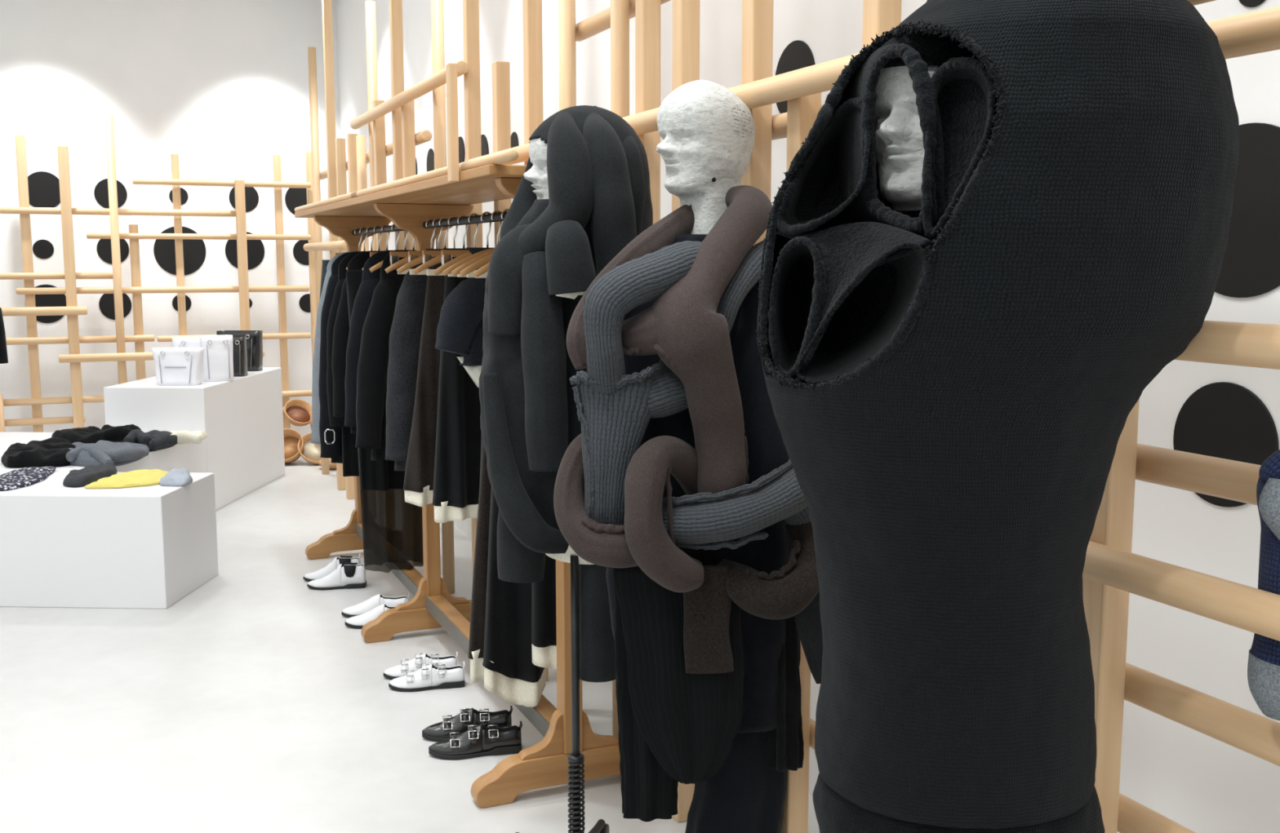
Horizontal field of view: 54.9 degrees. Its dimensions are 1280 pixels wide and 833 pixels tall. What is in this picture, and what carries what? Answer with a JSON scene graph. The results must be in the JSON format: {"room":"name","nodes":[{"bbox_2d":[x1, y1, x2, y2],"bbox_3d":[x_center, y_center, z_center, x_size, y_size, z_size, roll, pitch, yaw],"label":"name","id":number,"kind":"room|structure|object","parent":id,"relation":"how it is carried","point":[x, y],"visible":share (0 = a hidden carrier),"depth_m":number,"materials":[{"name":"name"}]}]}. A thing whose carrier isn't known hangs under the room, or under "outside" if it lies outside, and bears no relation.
{"room":"clothing store","nodes":[
{"label":"clothing store","id":0,"kind":"room"},
{"bbox_2d":[0,307,8,364],"bbox_3d":[-4.011,-0.502,7.655,0.141,0.344,0.120,-3,8,-23],"label":"garment","id":1,"kind":"object","parent":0,"point":[3,351],"visible":1,"depth_m":7.65,"materials":[{"name":"black fabric"}]},
{"bbox_2d":[0,0,340,436],"bbox_3d":[-5.819,-1.222,7.633,8.040,3.300,0.100,-3,8,-23],"label":"wall","id":2,"kind":"structure","parent":0,"point":[222,86],"depth_m":8.57,"materials":[{"name":"paint"}]},
{"bbox_2d":[32,240,53,258],"bbox_3d":[-4.044,-1.134,8.359,0.130,0.130,0.004,-3,8,-23],"label":"disc","id":3,"kind":"object","parent":2,"relation":"attached to","point":[42,249],"visible":1,"depth_m":8.36,"materials":[{"name":"black plastic"}]},
{"bbox_2d":[27,171,60,207],"bbox_3d":[-4.024,-1.524,8.318,0.253,0.253,0.004,-3,8,-23],"label":"disc","id":4,"kind":"object","parent":2,"relation":"attached to","point":[43,187],"visible":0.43,"depth_m":8.32,"materials":[{"name":"black plastic"}]},
{"bbox_2d":[34,284,66,323],"bbox_3d":[-4.044,-0.768,8.406,0.263,0.263,0.004,-3,8,-23],"label":"disc","id":5,"kind":"object","parent":2,"relation":"attached to","point":[41,300],"visible":0.52,"depth_m":8.41,"materials":[{"name":"black plastic"}]},
{"bbox_2d":[93,178,127,208],"bbox_3d":[-3.641,-1.532,8.484,0.208,0.208,0.004,-3,8,-23],"label":"disc","id":6,"kind":"object","parent":2,"relation":"attached to","point":[101,189],"visible":0.8,"depth_m":8.47,"materials":[{"name":"black plastic"}]},
{"bbox_2d":[97,239,128,264],"bbox_3d":[-3.645,-1.157,8.530,0.206,0.206,0.004,-3,8,-23],"label":"disc","id":7,"kind":"object","parent":2,"relation":"attached to","point":[104,246],"visible":0.66,"depth_m":8.52,"materials":[{"name":"black plastic"}]},
{"bbox_2d":[98,293,131,319],"bbox_3d":[-3.648,-0.776,8.576,0.208,0.208,0.004,-3,8,-23],"label":"disc","id":8,"kind":"object","parent":2,"relation":"attached to","point":[106,304],"visible":0.72,"depth_m":8.56,"materials":[{"name":"black plastic"}]},
{"bbox_2d":[153,226,205,275],"bbox_3d":[-3.245,-1.169,8.702,0.346,0.346,0.004,-3,8,-23],"label":"disc","id":9,"kind":"object","parent":2,"relation":"attached to","point":[164,250],"visible":0.77,"depth_m":8.70,"materials":[{"name":"black plastic"}]},
{"bbox_2d":[229,186,258,212],"bbox_3d":[-2.835,-1.566,8.830,0.203,0.203,0.004,-3,8,-23],"label":"disc","id":10,"kind":"object","parent":2,"relation":"attached to","point":[251,197],"visible":0.66,"depth_m":8.84,"materials":[{"name":"black plastic"}]},
{"bbox_2d":[225,231,264,270],"bbox_3d":[-2.842,-1.192,8.875,0.272,0.272,0.004,-3,8,-23],"label":"disc","id":11,"kind":"object","parent":2,"relation":"attached to","point":[255,249],"visible":0.67,"depth_m":8.89,"materials":[{"name":"black plastic"}]},
{"bbox_2d":[284,187,306,214],"bbox_3d":[-2.463,-1.579,8.990,0.240,0.240,0.004,-3,8,-23],"label":"disc","id":12,"kind":"object","parent":2,"relation":"attached to","point":[295,197],"visible":0.33,"depth_m":8.97,"materials":[{"name":"black plastic"}]},
{"bbox_2d":[293,240,309,265],"bbox_3d":[-2.444,-1.208,9.046,0.194,0.194,0.004,-3,8,-23],"label":"disc","id":13,"kind":"object","parent":2,"relation":"attached to","point":[301,256],"visible":0.52,"depth_m":9.03,"materials":[{"name":"black plastic"}]},
{"bbox_2d":[298,293,310,312],"bbox_3d":[-2.443,-0.836,9.094,0.137,0.137,0.004,-3,8,-23],"label":"disc","id":14,"kind":"object","parent":2,"relation":"attached to","point":[304,301],"visible":0.47,"depth_m":9.08,"materials":[{"name":"black plastic"}]},
{"bbox_2d":[0,456,819,832],"bbox_3d":[-3.352,1.185,2.178,8.240,0.100,12.750,-3,8,-23],"label":"floor","id":15,"kind":"structure","parent":0,"point":[249,703],"depth_m":3.88,"materials":[{"name":"concrete"}]},
{"bbox_2d":[0,471,218,608],"bbox_3d":[-2.999,0.508,5.274,2.200,0.463,0.553,0,7,2],"label":"podium","id":16,"kind":"object","parent":15,"relation":"on","point":[147,547],"visible":1,"depth_m":4.98,"materials":[{"name":"white paint"}]},
{"bbox_2d":[0,466,56,491],"bbox_3d":[-2.663,0.256,5.296,0.215,0.028,0.555,-2,7,-12],"label":"scarf","id":17,"kind":"object","parent":16,"relation":"on","point":[25,477],"visible":1,"depth_m":5.25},
{"bbox_2d":[62,464,116,487],"bbox_3d":[-2.383,0.247,5.316,0.174,0.042,0.412,1,7,4],"label":"folded garment","id":18,"kind":"object","parent":16,"relation":"on","point":[84,477],"visible":0.99,"depth_m":5.23,"materials":[{"name":"grey fabric"}]},
{"bbox_2d":[84,469,168,488],"bbox_3d":[-2.139,0.261,5.256,0.268,0.028,0.394,1,7,9],"label":"folded knitwear","id":19,"kind":"object","parent":16,"relation":"on","point":[143,477],"visible":0.93,"depth_m":5.17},
{"bbox_2d":[160,468,192,486],"bbox_3d":[-1.976,0.253,5.276,0.126,0.039,0.319,-2,7,-13],"label":"folded knitwear","id":20,"kind":"object","parent":16,"relation":"on","point":[175,477],"visible":1,"depth_m":5.17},
{"bbox_2d":[0,367,284,511],"bbox_3d":[-3.160,0.187,6.839,1.550,0.705,2.537,0,7,2],"label":"podium","id":21,"kind":"object","parent":15,"relation":"on","point":[242,419],"visible":0.38,"depth_m":6.93,"materials":[{"name":"white paint"}]},
{"bbox_2d":[0,437,75,468],"bbox_3d":[-2.862,0.163,5.896,0.336,0.078,0.595,-3,8,-23],"label":"sweater","id":22,"kind":"object","parent":21,"relation":"on","point":[52,451],"visible":0.92,"depth_m":5.69,"materials":[{"name":"black fabric"}]},
{"bbox_2d":[51,426,117,444],"bbox_3d":[-2.890,0.097,6.413,0.318,0.077,0.412,-3,8,-23],"label":"sweater","id":23,"kind":"object","parent":21,"relation":"on","point":[91,434],"visible":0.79,"depth_m":6.28,"materials":[{"name":"black fabric"}]},
{"bbox_2d":[66,440,149,466],"bbox_3d":[-2.540,0.163,5.863,0.394,0.087,0.662,-3,8,-23],"label":"sweater","id":24,"kind":"object","parent":21,"relation":"on","point":[101,452],"visible":0.89,"depth_m":5.70,"materials":[{"name":"grey fabric"}]},
{"bbox_2d":[101,424,141,442],"bbox_3d":[-2.702,0.079,6.422,0.214,0.112,0.575,-3,8,-23],"label":"sweater","id":25,"kind":"object","parent":21,"relation":"on","point":[118,433],"visible":0.76,"depth_m":6.19,"materials":[{"name":"black fabric"}]},
{"bbox_2d":[120,429,177,451],"bbox_3d":[-2.491,0.102,6.278,0.294,0.102,0.486,-3,8,-23],"label":"sweater","id":26,"kind":"object","parent":21,"relation":"on","point":[156,440],"visible":0.85,"depth_m":6.13,"materials":[{"name":"grey fabric"}]},
{"bbox_2d":[151,347,204,385],"bbox_3d":[-2.583,-0.282,6.911,0.285,0.205,0.128,0,7,1],"label":"handbag","id":27,"kind":"object","parent":21,"relation":"on","point":[173,366],"visible":1,"depth_m":6.87,"materials":[{"name":"white"}]},
{"bbox_2d":[172,337,199,347],"bbox_3d":[-2.610,-0.349,7.300,0.300,0.240,0.108,0,7,1],"label":"handbag","id":28,"kind":"object","parent":21,"relation":"on","point":[178,342],"visible":0.25,"depth_m":7.26,"materials":[{"name":"white"}]},
{"bbox_2d":[169,430,207,444],"bbox_3d":[-2.393,0.093,6.466,0.219,0.072,0.390,-2,7,-13],"label":"sweater","id":29,"kind":"object","parent":21,"relation":"on","point":[185,437],"visible":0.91,"depth_m":6.32,"materials":[{"name":"beige fabric"}]},
{"bbox_2d":[199,334,233,382],"bbox_3d":[-2.448,-0.339,7.138,0.180,0.260,0.147,-4,8,-26],"label":"handbag","id":30,"kind":"object","parent":21,"relation":"on","point":[218,364],"visible":0.88,"depth_m":7.09,"materials":[{"name":"white"}]},
{"bbox_2d":[216,330,262,371],"bbox_3d":[-2.522,-0.416,7.784,0.280,0.250,0.137,0,7,1],"label":"handbag","id":31,"kind":"object","parent":21,"relation":"on","point":[254,338],"visible":0.54,"depth_m":7.73,"materials":[{"name":"black leather"}]},
{"bbox_2d":[232,336,248,377],"bbox_3d":[-2.442,-0.363,7.427,0.140,0.235,0.128,0,7,-3],"label":"handbag","id":32,"kind":"object","parent":21,"relation":"on","point":[239,343],"visible":0.52,"depth_m":7.38,"materials":[{"name":"black leather"}]},
{"bbox_2d":[0,115,316,432],"bbox_3d":[-3.410,-0.821,8.284,2.528,2.340,0.220,-3,8,-23],"label":"lattice","id":33,"kind":"object","parent":15,"relation":"on","point":[72,310],"visible":0.68,"depth_m":8.22,"materials":[{"name":"brown wood"}]},
{"bbox_2d":[283,428,303,463],"bbox_3d":[-2.449,0.206,8.513,0.245,0.242,0.239,-3,8,-23],"label":"bowl","id":34,"kind":"object","parent":15,"relation":"on","point":[291,437],"visible":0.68,"depth_m":8.54,"materials":[{"name":"beige wood"}]},
{"bbox_2d":[284,399,311,426],"bbox_3d":[-2.395,-0.024,8.678,0.218,0.189,0.190,-3,8,-23],"label":"bowl","id":35,"kind":"object","parent":34,"relation":"on","point":[298,412],"visible":0.88,"depth_m":8.71,"materials":[{"name":"beige wood"}]},
{"bbox_2d":[297,432,330,464],"bbox_3d":[-2.230,0.223,8.530,0.270,0.206,0.216,-3,8,-23],"label":"bowl","id":36,"kind":"object","parent":15,"relation":"on","point":[311,453],"visible":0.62,"depth_m":8.53,"materials":[{"name":"beige wood"}]},
{"bbox_2d":[302,553,360,582],"bbox_3d":[-1.355,0.661,5.436,0.251,0.118,0.085,-1,7,-5],"label":"boot","id":37,"kind":"object","parent":15,"relation":"on","point":[333,566],"visible":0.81,"depth_m":5.41,"materials":[{"name":"white leather"}]},
{"bbox_2d":[306,562,366,590],"bbox_3d":[-1.304,0.678,5.305,0.251,0.118,0.085,-1,7,-5],"label":"boot","id":38,"kind":"object","parent":15,"relation":"on","point":[348,575],"visible":0.98,"depth_m":5.29,"materials":[{"name":"white leather"}]},
{"bbox_2d":[344,604,395,629],"bbox_3d":[-1.003,0.763,4.763,0.268,0.085,0.090,-1,7,-12],"label":"shoe","id":39,"kind":"object","parent":15,"relation":"on","point":[357,622],"visible":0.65,"depth_m":4.73,"materials":[{"name":"white leather"}]},
{"bbox_2d":[341,592,409,617],"bbox_3d":[-1.050,0.745,4.906,0.268,0.085,0.090,-1,7,-12],"label":"shoe","id":40,"kind":"object","parent":15,"relation":"on","point":[366,606],"visible":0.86,"depth_m":4.88,"materials":[{"name":"white leather"}]},
{"bbox_2d":[383,651,457,679],"bbox_3d":[-0.742,0.840,4.183,0.251,0.079,0.085,-1,7,-9],"label":"shoe","id":41,"kind":"object","parent":15,"relation":"on","point":[398,671],"visible":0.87,"depth_m":4.16,"materials":[{"name":"white leather"}]},
{"bbox_2d":[388,662,465,692],"bbox_3d":[-0.702,0.854,4.069,0.251,0.079,0.085,-1,7,-9],"label":"shoe","id":42,"kind":"object","parent":15,"relation":"on","point":[429,676],"visible":1,"depth_m":4.05,"materials":[{"name":"white leather"}]},
{"bbox_2d":[294,62,620,808],"bbox_3d":[-0.787,-0.122,4.556,0.532,1.894,3.450,-3,8,-23],"label":"clothes rack","id":43,"kind":"object","parent":15,"relation":"on","point":[451,190],"visible":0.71,"depth_m":3.76,"materials":[{"name":"brown wood"}]},
{"bbox_2d":[335,227,362,255],"bbox_3d":[-1.280,-0.774,5.625,0.214,0.173,0.020,-3,8,-23],"label":"clothes hanger","id":44,"kind":"object","parent":43,"relation":"hanging from","point":[357,228],"visible":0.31,"depth_m":5.62,"materials":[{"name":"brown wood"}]},
{"bbox_2d":[319,260,329,300],"bbox_3d":[-1.310,-0.382,5.662,0.405,0.670,0.104,-3,8,-23],"label":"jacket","id":45,"kind":"object","parent":44,"relation":"hanging from","point":[325,263],"visible":0.06,"depth_m":5.57,"materials":[{"name":"fabric"}]},
{"bbox_2d":[359,226,367,251],"bbox_3d":[-1.233,-0.749,5.517,0.338,0.195,0.017,-3,8,-23],"label":"clothes hanger","id":46,"kind":"object","parent":43,"relation":"hanging from","point":[361,228],"visible":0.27,"depth_m":5.51,"materials":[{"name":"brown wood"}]},
{"bbox_2d":[311,251,353,444],"bbox_3d":[-1.292,-0.306,5.539,0.395,0.863,0.111,-3,8,-23],"label":"coat","id":47,"kind":"object","parent":46,"relation":"hanging from","point":[315,437],"visible":0.1,"depth_m":5.46,"materials":[{"name":"grey fabric"}]},
{"bbox_2d":[346,224,390,270],"bbox_3d":[-1.042,-0.693,5.080,0.338,0.195,0.017,-3,8,-23],"label":"clothes hanger","id":48,"kind":"object","parent":43,"relation":"hanging from","point":[383,226],"visible":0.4,"depth_m":5.07,"materials":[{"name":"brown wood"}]},
{"bbox_2d":[331,250,383,417],"bbox_3d":[-1.092,-0.322,5.101,0.372,0.721,0.117,-3,8,-23],"label":"cardigan","id":49,"kind":"object","parent":48,"relation":"hanging from","point":[341,326],"visible":0.16,"depth_m":5.01,"materials":[{"name":"black fabric"}]},
{"bbox_2d":[366,226,374,250],"bbox_3d":[-1.169,-0.730,5.371,0.338,0.195,0.017,-3,8,-23],"label":"clothes hanger","id":50,"kind":"object","parent":43,"relation":"hanging from","point":[370,226],"visible":0.18,"depth_m":5.37,"materials":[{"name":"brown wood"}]},
{"bbox_2d":[318,251,359,463],"bbox_3d":[-1.223,-0.260,5.401,0.381,0.919,0.121,-4,8,-30],"label":"coat","id":51,"kind":"object","parent":50,"relation":"hanging from","point":[331,437],"visible":0.09,"depth_m":5.32,"materials":[{"name":"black fabric"}]},
{"bbox_2d":[373,225,382,250],"bbox_3d":[-1.106,-0.712,5.226,0.338,0.195,0.017,-3,8,-23],"label":"clothes hanger","id":52,"kind":"object","parent":43,"relation":"hanging from","point":[376,226],"visible":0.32,"depth_m":5.22,"materials":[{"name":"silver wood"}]},
{"bbox_2d":[326,251,364,476],"bbox_3d":[-1.155,-0.225,5.263,0.371,0.954,0.115,-3,8,-23],"label":"coat","id":53,"kind":"object","parent":52,"relation":"hanging from","point":[349,452],"visible":0.12,"depth_m":5.18,"materials":[{"name":"black fabric"}]},
{"bbox_2d":[361,228,408,270],"bbox_3d":[-0.908,-0.654,4.770,0.338,0.195,0.017,-3,8,-23],"label":"clothes hanger","id":54,"kind":"object","parent":43,"relation":"hanging from","point":[406,237],"visible":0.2,"depth_m":4.77,"materials":[{"name":"silver wood"}]},
{"bbox_2d":[344,250,392,433],"bbox_3d":[-0.965,-0.292,4.787,0.388,0.702,0.120,-3,8,-23],"label":"jacket","id":55,"kind":"object","parent":54,"relation":"hanging from","point":[363,298],"visible":0.21,"depth_m":4.70,"materials":[{"name":"black fabric"}]},
{"bbox_2d":[369,224,400,257],"bbox_3d":[-0.967,-0.683,4.905,0.214,0.173,0.020,-3,8,-23],"label":"clothes hanger","id":56,"kind":"object","parent":43,"relation":"hanging from","point":[393,225],"visible":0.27,"depth_m":4.90,"materials":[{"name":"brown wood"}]},
{"bbox_2d":[346,270,423,573],"bbox_3d":[-1.012,0.017,4.975,0.214,1.207,0.264,4,8,31],"label":"garment","id":57,"kind":"object","parent":56,"relation":"hanging from","point":[393,526],"visible":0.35,"depth_m":4.96,"materials":[{"name":"black fabric"}]},
{"bbox_2d":[368,239,414,272],"bbox_3d":[-0.852,-0.638,4.643,0.338,0.195,0.017,-3,8,-23],"label":"clothes hanger","id":58,"kind":"object","parent":43,"relation":"hanging from","point":[378,265],"visible":0.23,"depth_m":4.59,"materials":[{"name":"brown wood"}]},
{"bbox_2d":[355,249,416,461],"bbox_3d":[-0.902,-0.233,4.665,0.374,0.789,0.121,-3,8,-23],"label":"jacket","id":59,"kind":"object","parent":58,"relation":"hanging from","point":[373,361],"visible":0.39,"depth_m":4.59,"materials":[{"name":"black fabric"}]},
{"bbox_2d":[389,251,408,266],"bbox_3d":[-0.820,-0.640,4.568,0.214,0.173,0.020,-3,8,-23],"label":"clothes hanger","id":60,"kind":"object","parent":43,"relation":"hanging from","point":[394,256],"visible":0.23,"depth_m":4.53,"materials":[{"name":"brown wood"}]},
{"bbox_2d":[384,218,435,274],"bbox_3d":[-0.741,-0.606,4.388,0.338,0.195,0.017,-3,8,-23],"label":"clothes hanger","id":61,"kind":"object","parent":43,"relation":"hanging from","point":[405,260],"visible":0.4,"depth_m":4.35,"materials":[{"name":"brown wood"}]},
{"bbox_2d":[385,262,427,471],"bbox_3d":[-0.766,-0.199,4.421,0.320,0.780,0.125,-3,8,-23],"label":"coat","id":62,"kind":"object","parent":61,"relation":"hanging from","point":[405,335],"visible":0.33,"depth_m":4.34,"materials":[{"name":"fabric"}]},
{"bbox_2d":[294,164,526,217],"bbox_3d":[-0.823,-0.784,4.483,0.393,0.025,3.260,-3,8,-23],"label":"shelf","id":63,"kind":"object","parent":43,"relation":"attached to","point":[472,184],"depth_m":3.95,"materials":[{"name":"brown wood"}]},
{"bbox_2d":[396,217,449,275],"bbox_3d":[-0.666,-0.584,4.215,0.338,0.195,0.017,-3,8,-23],"label":"clothes hanger","id":64,"kind":"object","parent":43,"relation":"hanging from","point":[418,260],"visible":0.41,"depth_m":4.18,"materials":[{"name":"brown wood"}]},
{"bbox_2d":[403,248,444,506],"bbox_3d":[-0.685,-0.135,4.255,0.270,0.878,0.136,-3,8,-23],"label":"dress","id":65,"kind":"object","parent":64,"relation":"hanging from","point":[418,487],"visible":0.44,"depth_m":4.22,"materials":[{"name":"brown fabric"}]},
{"bbox_2d":[408,217,442,267],"bbox_3d":[-0.702,-0.605,4.295,0.214,0.173,0.020,-3,8,-23],"label":"clothes hanger","id":66,"kind":"object","parent":43,"relation":"hanging from","point":[412,255],"visible":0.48,"depth_m":4.26,"materials":[{"name":"brown wood"}]},
{"bbox_2d":[422,216,458,268],"bbox_3d":[-0.618,-0.581,4.104,0.214,0.173,0.020,-3,8,-23],"label":"clothes hanger","id":67,"kind":"object","parent":43,"relation":"hanging from","point":[428,255],"visible":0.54,"depth_m":4.07,"materials":[{"name":"brown wood"}]},
{"bbox_2d":[413,214,468,275],"bbox_3d":[-0.571,-0.556,3.996,0.338,0.195,0.017,-3,8,-23],"label":"clothes hanger","id":68,"kind":"object","parent":43,"relation":"hanging from","point":[437,260],"visible":0.38,"depth_m":3.96,"materials":[{"name":"brown wood"}]},
{"bbox_2d":[432,248,481,523],"bbox_3d":[-0.566,-0.101,4.047,0.242,0.894,0.152,-3,8,-23],"label":"dress","id":69,"kind":"object","parent":68,"relation":"hanging from","point":[456,477],"visible":0.41,"depth_m":4.02,"materials":[{"name":"black fabric"}]},
{"bbox_2d":[441,213,479,265],"bbox_3d":[-0.519,-0.552,3.876,0.214,0.173,0.020,-3,8,-23],"label":"clothes hanger","id":70,"kind":"object","parent":43,"relation":"hanging from","point":[446,255],"visible":0.48,"depth_m":3.85,"materials":[{"name":"brown wood"}]},
{"bbox_2d":[433,211,492,276],"bbox_3d":[-0.464,-0.524,3.750,0.338,0.195,0.017,-3,8,-23],"label":"clothes hanger","id":71,"kind":"object","parent":43,"relation":"hanging from","point":[442,268],"visible":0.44,"depth_m":3.71,"materials":[{"name":"brown wood"}]},
{"bbox_2d":[435,247,490,387],"bbox_3d":[-0.458,-0.302,3.772,0.355,0.425,0.122,-3,8,-23],"label":"jacket","id":72,"kind":"object","parent":71,"relation":"hanging from","point":[460,330],"visible":0.41,"depth_m":3.69,"materials":[{"name":"grey fabric"}]},
{"bbox_2d":[442,210,502,277],"bbox_3d":[-0.420,-0.512,3.650,0.338,0.195,0.017,-3,8,-23],"label":"clothes hanger","id":73,"kind":"object","parent":43,"relation":"hanging from","point":[450,269],"visible":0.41,"depth_m":3.62,"materials":[{"name":"brown wood"}]},
{"bbox_2d":[459,253,492,278],"bbox_3d":[-0.345,-0.490,3.477,0.338,0.195,0.017,-3,8,-23],"label":"clothes hanger","id":74,"kind":"object","parent":43,"relation":"hanging from","point":[485,260],"visible":0.16,"depth_m":3.44,"materials":[{"name":"brown wood"}]},
{"bbox_2d":[468,440,491,683],"bbox_3d":[-0.365,0.157,3.543,0.284,1.229,0.122,-3,8,-23],"label":"dress","id":75,"kind":"object","parent":74,"relation":"hanging from","point":[477,617],"visible":0.14,"depth_m":3.53,"materials":[{"name":"brown fabric"}]},
{"bbox_2d":[451,208,509,277],"bbox_3d":[-0.380,-0.500,3.559,0.338,0.195,0.017,-3,8,-23],"label":"clothes hanger","id":76,"kind":"object","parent":43,"relation":"hanging from","point":[456,271],"visible":0.3,"depth_m":3.52,"materials":[{"name":"brown wood"}]},
{"bbox_2d":[473,262,489,277],"bbox_3d":[-0.289,-0.474,3.349,0.338,0.195,0.017,-3,8,-23],"label":"clothes hanger","id":77,"kind":"object","parent":43,"relation":"hanging from","point":[483,269],"visible":0.07,"depth_m":3.30,"materials":[{"name":"brown wood"}]},
{"bbox_2d":[482,487,546,707],"bbox_3d":[-0.309,0.183,3.418,0.284,1.250,0.163,-3,8,-23],"label":"dress","id":78,"kind":"object","parent":77,"relation":"hanging from","point":[510,673],"visible":0.16,"depth_m":3.41,"materials":[{"name":"black fabric"}]},
{"bbox_3d":[-0.234,-0.457,3.222,0.338,0.195,0.017,-3,8,-23],"label":"clothes hanger","id":79,"kind":"object","parent":43,"relation":"hanging from","visible":0},
{"bbox_2d":[531,554,556,669],"bbox_3d":[-0.199,0.116,3.302,0.203,1.137,0.111,-1,7,-6],"label":"dress","id":80,"kind":"object","parent":79,"relation":"hanging from","point":[544,630],"visible":0.13,"depth_m":3.31,"materials":[{"name":"black fabric"}]},
{"bbox_2d":[422,706,512,742],"bbox_3d":[-0.511,0.904,3.657,0.267,0.085,0.090,-1,7,-10],"label":"shoe","id":81,"kind":"object","parent":15,"relation":"on","point":[437,732],"visible":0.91,"depth_m":3.63,"materials":[{"name":"black leather"}]},
{"bbox_2d":[428,721,522,760],"bbox_3d":[-0.469,0.921,3.525,0.267,0.085,0.090,-1,7,-10],"label":"shoe","id":82,"kind":"object","parent":15,"relation":"on","point":[477,740],"visible":1,"depth_m":3.51,"materials":[{"name":"black leather"}]},
{"bbox_2d":[515,137,608,832],"bbox_3d":[-0.157,0.203,2.716,0.374,1.711,0.394,5,9,34],"label":"mannequin","id":83,"kind":"object","parent":15,"relation":"on","point":[537,175],"visible":0.22,"depth_m":2.75},
{"bbox_2d":[479,105,653,682],"bbox_3d":[-0.142,-0.045,2.732,0.434,1.272,0.356,-7,10,-44],"label":"coat","id":84,"kind":"object","parent":83,"relation":"attached to","point":[548,254],"visible":0.83,"depth_m":2.58,"materials":[{"name":"grey fabric"}]},
{"bbox_2d":[528,105,653,231],"bbox_3d":[-0.103,-0.459,2.749,0.292,0.456,0.260,-3,8,-23],"label":"hood","id":85,"kind":"object","parent":84,"relation":"attached to","point":[583,119],"depth_m":2.65,"materials":[{"name":"grey fabric"}]},
{"bbox_2d":[656,80,755,234],"bbox_3d":[0.151,0.203,2.556,0.351,1.751,0.346,-3,8,-23],"label":"mannequin","id":86,"kind":"object","parent":15,"relation":"on","point":[707,132],"visible":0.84,"depth_m":2.40},
{"bbox_2d":[553,185,822,832],"bbox_3d":[0.094,0.328,2.425,0.540,1.541,0.417,-3,8,-23],"label":"coat","id":87,"kind":"object","parent":86,"relation":"attached to","point":[694,507],"visible":0.96,"depth_m":2.30,"materials":[{"name":"black fabric"}]},
{"bbox_2d":[613,564,744,784],"bbox_3d":[0.074,0.499,2.374,0.251,0.431,0.051,0,7,-4],"label":"drape","id":88,"kind":"object","parent":87,"relation":"hanging from","point":[687,708],"depth_m":2.36,"materials":[{"name":"fabric"}]},
{"bbox_2d":[303,0,1279,832],"bbox_3d":[-0.613,-0.684,4.587,0.156,3.000,7.600,-3,8,-23],"label":"lattice","id":89,"kind":"object","parent":15,"relation":"on","point":[1111,572],"visible":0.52,"depth_m":2.44,"materials":[{"name":"brown wood"}]},
{"bbox_2d":[1247,449,1279,720],"bbox_3d":[0.763,0.196,1.450,0.118,0.327,0.095,-3,8,-23],"label":"garment","id":90,"kind":"object","parent":89,"relation":"hanging from","point":[1264,658],"visible":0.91,"depth_m":1.44,"materials":[{"name":"fabric"}]},
{"bbox_2d":[874,65,943,260],"bbox_3d":[0.390,0.357,1.612,0.351,1.683,0.346,-3,8,-23],"label":"mannequin","id":91,"kind":"object","parent":15,"relation":"on","point":[899,152],"visible":0.19,"depth_m":1.47},
{"bbox_2d":[755,0,1239,832],"bbox_3d":[0.434,0.129,1.556,0.547,1.420,0.464,-3,8,-21],"label":"sweater","id":92,"kind":"object","parent":91,"relation":"attached to","point":[951,424],"visible":0.98,"depth_m":1.41,"materials":[{"name":"black fabric"}]},
{"bbox_2d":[837,43,944,237],"bbox_3d":[0.311,-0.333,1.511,0.099,0.229,0.274,0,7,0],"label":"hood","id":93,"kind":"object","parent":92,"relation":"attached to","point":[872,216],"depth_m":1.44,"materials":[{"name":"black fabric"}]},
{"bbox_2d":[336,0,1279,832],"bbox_3d":[0.293,-0.700,3.525,0.100,3.300,12.550,-3,8,-23],"label":"wall","id":94,"kind":"structure","parent":0,"point":[1201,783],"depth_m":2.15,"materials":[{"name":"paint"}]},
{"bbox_2d":[426,148,434,172],"bbox_3d":[-1.121,-1.347,6.611,0.004,0.175,0.175,-3,8,-23],"label":"disc","id":95,"kind":"object","parent":94,"relation":"attached to","point":[430,157],"visible":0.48,"depth_m":6.60,"materials":[{"name":"black plastic"}]},
{"bbox_2d":[458,136,465,163],"bbox_3d":[-0.885,-1.295,6.065,0.004,0.160,0.160,-3,8,-23],"label":"disc","id":96,"kind":"object","parent":94,"relation":"attached to","point":[461,145],"visible":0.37,"depth_m":6.03,"materials":[{"name":"black plastic"}]},
{"bbox_2d":[480,134,488,155],"bbox_3d":[-0.728,-1.213,5.710,0.004,0.182,0.182,-3,8,-23],"label":"disc","id":97,"kind":"object","parent":94,"relation":"attached to","point":[485,150],"visible":0.31,"depth_m":5.67,"materials":[{"name":"black plastic"}]},
{"bbox_2d":[775,40,814,113],"bbox_3d":[0.393,-0.853,3.138,0.004,0.200,0.200,-3,8,-23],"label":"disc","id":98,"kind":"object","parent":94,"relation":"attached to","point":[797,55],"visible":0.51,"depth_m":3.13,"materials":[{"name":"black plastic"}]},
{"bbox_2d":[1173,382,1279,507],"bbox_3d":[0.937,0.045,1.981,0.004,0.201,0.201,-3,8,-23],"label":"disc","id":99,"kind":"object","parent":94,"relation":"attached to","point":[1226,420],"visible":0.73,"depth_m":1.97,"materials":[{"name":"black plastic"}]},
{"bbox_2d":[1214,122,1279,297],"bbox_3d":[0.942,-0.320,1.923,0.004,0.269,0.269,-3,8,-23],"label":"disc","id":100,"kind":"object","parent":94,"relation":"attached to","point":[1251,264],"visible":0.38,"depth_m":1.90,"materials":[{"name":"black plastic"}]},
{"bbox_2d":[1238,0,1265,7],"bbox_3d":[0.940,-0.660,1.886,0.004,0.064,0.064,-3,8,-23],"label":"disc","id":101,"kind":"object","parent":94,"relation":"attached to","point":[1249,3],"visible":1,"depth_m":1.89,"materials":[{"name":"black plastic"}]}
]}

